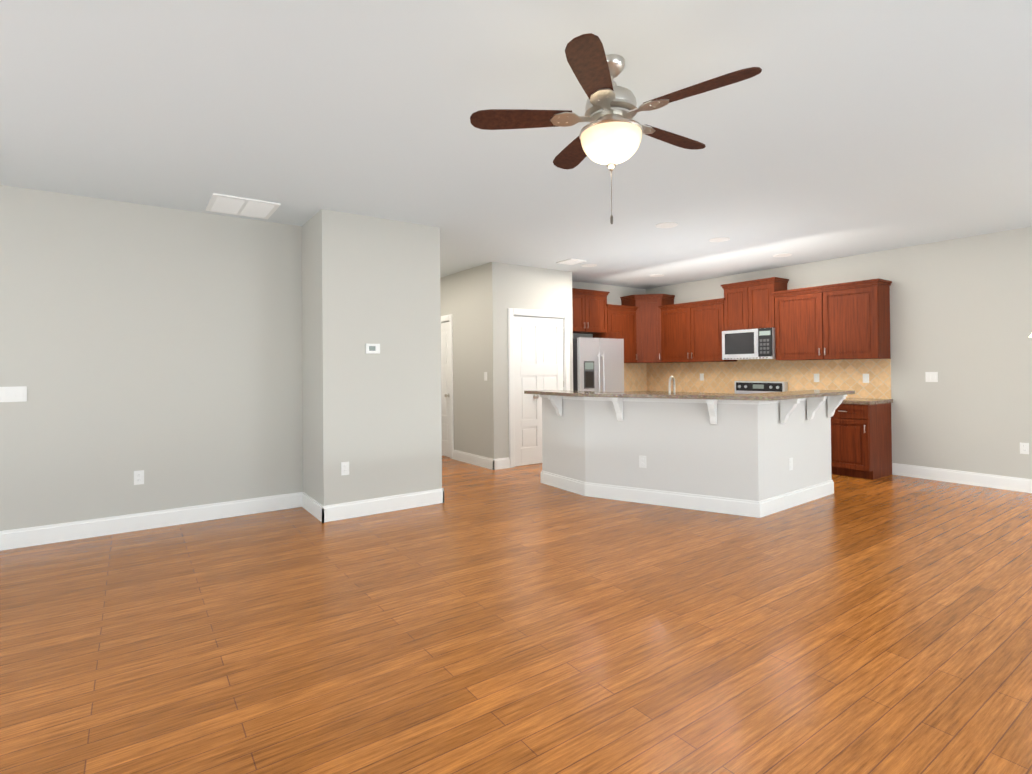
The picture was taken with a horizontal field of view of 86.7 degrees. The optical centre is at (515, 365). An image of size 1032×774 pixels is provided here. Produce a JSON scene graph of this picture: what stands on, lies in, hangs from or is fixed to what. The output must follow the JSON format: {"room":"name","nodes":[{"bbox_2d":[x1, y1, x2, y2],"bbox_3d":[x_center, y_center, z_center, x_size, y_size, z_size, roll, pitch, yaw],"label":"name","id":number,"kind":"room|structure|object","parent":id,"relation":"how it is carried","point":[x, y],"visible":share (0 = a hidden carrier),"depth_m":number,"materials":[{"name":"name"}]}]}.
{"room":"empty living room","nodes":[
{"label":"empty living room","id":0,"kind":"room"},
{"bbox_2d":[0,455,1031,773],"bbox_3d":[-0.023,1.394,3.592,11.550,0.120,11.900,0,0,-35],"label":"floor","id":1,"kind":"structure","parent":0,"point":[522,619],"depth_m":2.65,"materials":[{"name":"brown wood"}]},
{"bbox_2d":[573,337,623,391],"bbox_3d":[1.117,0.476,8.403,0.906,1.765,0.738,0,0,-35],"label":"refrigerator","id":2,"kind":"object","parent":1,"relation":"on","point":[598,364],"visible":0.33,"depth_m":8.09,"materials":[{"name":"grey metal"}]},
{"bbox_2d":[540,395,846,517],"bbox_3d":[1.763,0.819,5.836,2.261,1.032,2.477,0,0,-35],"label":"kitchen island","id":3,"kind":"object","parent":1,"relation":"on","point":[758,455],"depth_m":5.22,"materials":[{"name":"paint"}]},
{"bbox_2d":[524,387,854,402],"bbox_3d":[1.753,0.286,5.821,2.352,0.034,2.568,0,0,-35],"label":"island countertop","id":4,"kind":"structure","parent":3,"relation":"on","point":[669,397],"depth_m":5.08,"materials":[{"name":"brown stone"}]},
{"bbox_2d":[734,381,787,393],"bbox_3d":[3.287,0.782,7.741,0.716,1.105,0.772,0,0,-35],"label":"range","id":5,"kind":"object","parent":1,"relation":"on","point":[746,387],"visible":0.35,"depth_m":7.89,"materials":[{"name":"grey metal"}]},
{"bbox_2d":[831,401,891,479],"bbox_3d":[4.115,0.886,6.673,0.617,0.868,0.602,0,0,-35],"label":"base cabinet","id":6,"kind":"object","parent":1,"relation":"on","point":[861,435],"depth_m":6.42,"materials":[{"name":"brown wood"}]},
{"bbox_2d":[843,397,891,404],"bbox_3d":[3.925,0.434,6.933,0.628,0.040,1.276,0,0,-35],"label":"countertop","id":7,"kind":"structure","parent":6,"relation":"on","point":[855,400],"depth_m":6.47,"materials":[{"name":"brown stone"}]},
{"bbox_2d":[0,185,1031,530],"bbox_3d":[-0.035,-0.026,3.602,11.250,2.720,11.600,0,0,-35],"label":"wall","id":8,"kind":"structure","parent":0,"point":[178,357],"depth_m":4.99,"materials":[{"name":"paint"}]},
{"bbox_2d":[0,386,26,401],"bbox_3d":[-3.778,0.216,4.099,0.162,0.115,0.012,0,0,-35],"label":"light switch","id":9,"kind":"object","parent":8,"relation":"attached to","point":[14,394],"visible":1,"depth_m":4.10,"materials":[{"name":"white plastic"}]},
{"bbox_2d":[134,470,143,484],"bbox_3d":[-3.135,0.932,4.544,0.070,0.115,0.009,0,0,-35],"label":"electrical outlet","id":10,"kind":"object","parent":8,"relation":"attached to","point":[138,477],"visible":1,"depth_m":4.54,"materials":[{"name":"white plastic"}]},
{"bbox_2d":[0,492,299,550],"bbox_3d":[-4.005,1.301,3.923,4.760,0.140,0.016,0,0,-35],"label":"baseboard","id":11,"kind":"structure","parent":8,"relation":"attached to","point":[37,535],"depth_m":4.54,"materials":[{"name":"white wood"}]},
{"bbox_2d":[300,492,319,519],"bbox_3d":[-1.866,1.290,5.005,0.016,0.140,0.630,0,0,-35],"label":"baseboard","id":12,"kind":"structure","parent":8,"relation":"attached to","point":[307,502],"depth_m":5.03,"materials":[{"name":"white wood"}]},
{"bbox_2d":[341,462,348,475],"bbox_3d":[-1.513,0.913,4.842,0.070,0.115,0.009,0,0,-35],"label":"electrical outlet","id":13,"kind":"object","parent":8,"relation":"attached to","point":[344,468],"visible":1,"depth_m":4.84,"materials":[{"name":"white plastic"}]},
{"bbox_2d":[365,343,379,353],"bbox_3d":[-1.307,-0.155,4.990,0.130,0.090,0.028,0,0,-35],"label":"thermostat","id":14,"kind":"object","parent":8,"relation":"attached to","point":[372,348],"visible":1,"depth_m":4.98,"materials":[{"name":"white plastic"}]},
{"bbox_2d":[320,489,439,522],"bbox_3d":[-1.210,1.285,5.047,1.136,0.140,0.016,0,0,-35],"label":"baseboard","id":15,"kind":"structure","parent":8,"relation":"attached to","point":[334,512],"depth_m":5.00,"materials":[{"name":"white wood"}]},
{"bbox_2d":[440,488,443,502],"bbox_3d":[-1.804,1.303,6.934,0.016,0.140,3.786,0,0,-35],"label":"baseboard","id":16,"kind":"structure","parent":8,"relation":"attached to","point":[442,489],"depth_m":5.38,"materials":[{"name":"white wood"}]},
{"bbox_2d":[441,314,453,458],"bbox_3d":[-1.200,0.315,8.477,0.168,2.129,1.048,0,0,-35],"label":"hall door","id":17,"kind":"structure","parent":8,"relation":"in","point":[447,385],"depth_m":8.21,"materials":[{"name":"white wood"}]},
{"bbox_2d":[453,450,495,469],"bbox_3d":[-0.603,1.298,7.572,0.016,0.140,1.106,0,0,-35],"label":"baseboard","id":18,"kind":"structure","parent":8,"relation":"attached to","point":[481,461],"depth_m":7.49,"materials":[{"name":"white wood"}]},
{"bbox_2d":[508,308,569,467],"bbox_3d":[0.317,0.295,7.611,1.068,2.129,0.168,0,0,-35],"label":"pantry door","id":19,"kind":"structure","parent":8,"relation":"in","point":[538,349],"depth_m":7.53,"materials":[{"name":"white wood"}]},
{"bbox_2d":[572,289,607,332],"bbox_3d":[0.976,-0.820,8.598,0.950,0.603,0.336,0,0,-35],"label":"upper cabinet","id":20,"kind":"object","parent":8,"relation":"attached to","point":[590,310],"depth_m":8.53,"materials":[{"name":"brown wood"}]},
{"bbox_2d":[592,305,635,364],"bbox_3d":[1.644,-0.482,9.064,0.672,0.882,0.336,0,0,-35],"label":"upper cabinet","id":21,"kind":"object","parent":8,"relation":"attached to","point":[621,323],"depth_m":8.96,"materials":[{"name":"brown wood"}]},
{"bbox_2d":[616,294,679,364],"bbox_3d":[2.240,-0.586,9.281,0.678,1.083,0.678,0,0,-35],"label":"upper cabinet","id":22,"kind":"object","parent":8,"relation":"attached to","point":[648,310],"depth_m":9.08,"materials":[{"name":"brown wood"}]},
{"bbox_2d":[664,305,707,364],"bbox_3d":[2.725,-0.493,8.884,0.337,0.882,0.651,0,0,-35],"label":"upper cabinet","id":23,"kind":"object","parent":8,"relation":"attached to","point":[679,331],"depth_m":8.76,"materials":[{"name":"brown wood"}]},
{"bbox_2d":[692,301,739,360],"bbox_3d":[3.028,-0.499,8.453,0.337,0.882,0.651,0,0,-35],"label":"upper cabinet","id":24,"kind":"object","parent":8,"relation":"attached to","point":[708,318],"depth_m":8.30,"materials":[{"name":"brown wood"}]},
{"bbox_2d":[724,285,751,330],"bbox_3d":[3.344,-0.830,8.003,0.337,0.633,0.452,0,0,-35],"label":"upper cabinet","id":25,"kind":"object","parent":8,"relation":"attached to","point":[737,298],"depth_m":7.91,"materials":[{"name":"brown wood"}]},
{"bbox_2d":[752,281,787,328],"bbox_3d":[3.533,-0.834,7.735,0.337,0.633,0.452,0,0,-35],"label":"upper cabinet","id":26,"kind":"object","parent":8,"relation":"attached to","point":[763,292],"depth_m":7.57,"materials":[{"name":"brown wood"}]},
{"bbox_2d":[722,328,775,359],"bbox_3d":[3.395,-0.302,7.832,0.433,0.422,0.768,0,0,-35],"label":"microwave","id":27,"kind":"object","parent":26,"relation":"attached to","point":[749,344],"visible":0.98,"depth_m":7.70,"materials":[{"name":"silver metal"}]},
{"bbox_2d":[772,289,827,360],"bbox_3d":[3.866,-0.514,7.264,0.337,0.882,0.691,0,0,-35],"label":"upper cabinet","id":28,"kind":"object","parent":8,"relation":"attached to","point":[801,331],"depth_m":7.15,"materials":[{"name":"brown wood"}]},
{"bbox_2d":[828,281,890,360],"bbox_3d":[4.192,-0.520,6.800,0.337,0.882,0.691,0,0,-35],"label":"upper cabinet","id":29,"kind":"object","parent":8,"relation":"attached to","point":[833,337],"depth_m":6.60,"materials":[{"name":"brown wood"}]},
{"bbox_2d":[925,372,937,381],"bbox_3d":[4.771,0.131,6.275,0.012,0.115,0.116,0,0,-35],"label":"light switch","id":30,"kind":"object","parent":8,"relation":"attached to","point":[931,376],"visible":1,"depth_m":6.28,"materials":[{"name":"white plastic"}]},
{"bbox_2d":[892,463,1031,492],"bbox_3d":[6.122,1.216,4.360,0.016,0.140,5.475,0,0,-35],"label":"baseboard","id":31,"kind":"structure","parent":8,"relation":"attached to","point":[946,475],"depth_m":6.02,"materials":[{"name":"white wood"}]},
{"bbox_2d":[1020,442,1028,453],"bbox_3d":[5.233,0.853,5.625,0.009,0.115,0.070,0,0,-35],"label":"electrical outlet","id":32,"kind":"object","parent":8,"relation":"attached to","point":[1024,448],"visible":1,"depth_m":5.62,"materials":[{"name":"white plastic"}]},
{"bbox_2d":[0,0,1031,288],"bbox_3d":[-0.048,-1.460,3.612,11.550,0.150,11.900,0,0,-35],"label":"ceiling","id":33,"kind":"structure","parent":0,"point":[838,128],"depth_m":3.10,"materials":[{"name":"paint"}]},
{"bbox_2d":[206,193,280,218],"bbox_3d":[-2.333,-1.350,4.662,0.500,0.022,0.530,0,0,-35],"label":"ceiling vent","id":34,"kind":"object","parent":33,"relation":"in","point":[234,205],"visible":1,"depth_m":4.62,"materials":[{"name":"grey"}]},
{"bbox_2d":[556,258,585,264],"bbox_3d":[0.724,-1.359,7.163,0.260,0.018,0.300,0,0,-35],"label":"ceiling vent","id":35,"kind":"object","parent":33,"relation":"in","point":[571,261],"visible":1,"depth_m":7.13,"materials":[{"name":"grey"}]},
{"bbox_2d":[581,264,596,266],"bbox_3d":[0.997,-1.362,7.453,0.216,0.010,0.216,0,0,-35],"label":"recessed light","id":36,"kind":"object","parent":33,"relation":"in","point":[588,265],"visible":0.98,"depth_m":7.44,"materials":[{"name":"white plastic"}]},
{"bbox_2d":[470,33,761,223],"bbox_3d":[0.482,-1.024,2.545,1.193,0.747,1.245,0,0,-35],"label":"ceiling fan","id":37,"kind":"object","parent":33,"relation":"hanging from","point":[610,134],"visible":1,"depth_m":2.44,"materials":[{"name":"brown wood"}]},
{"bbox_2d":[650,274,663,276],"bbox_3d":[2.145,-1.366,8.323,0.216,0.010,0.216,0,0,-35],"label":"recessed light","id":38,"kind":"object","parent":33,"relation":"in","point":[658,275],"visible":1,"depth_m":8.29,"materials":[{"name":"white plastic"}]},
{"bbox_2d":[655,222,677,227],"bbox_3d":[1.485,-1.381,5.388,0.216,0.010,0.216,0,0,-35],"label":"recessed light","id":39,"kind":"object","parent":33,"relation":"in","point":[667,225],"visible":0.98,"depth_m":5.38,"materials":[{"name":"white plastic"}]},
{"bbox_2d":[709,237,729,241],"bbox_3d":[2.240,-1.383,6.018,0.216,0.010,0.216,0,0,-35],"label":"recessed light","id":40,"kind":"object","parent":33,"relation":"in","point":[720,239],"visible":0.96,"depth_m":6.00,"materials":[{"name":"white plastic"}]},
{"bbox_2d":[773,253,791,256],"bbox_3d":[3.361,-1.387,6.892,0.216,0.010,0.216,0,0,-35],"label":"recessed light","id":41,"kind":"object","parent":33,"relation":"in","point":[783,255],"visible":1,"depth_m":6.89,"materials":[{"name":"white plastic"}]},
{"bbox_2d":[636,389,733,393],"bbox_3d":[2.588,0.459,8.831,0.628,0.040,1.792,0,0,-35],"label":"countertop","id":42,"kind":"structure","parent":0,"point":[637,390],"depth_m":9.40,"materials":[{"name":"brown stone"}]}
]}

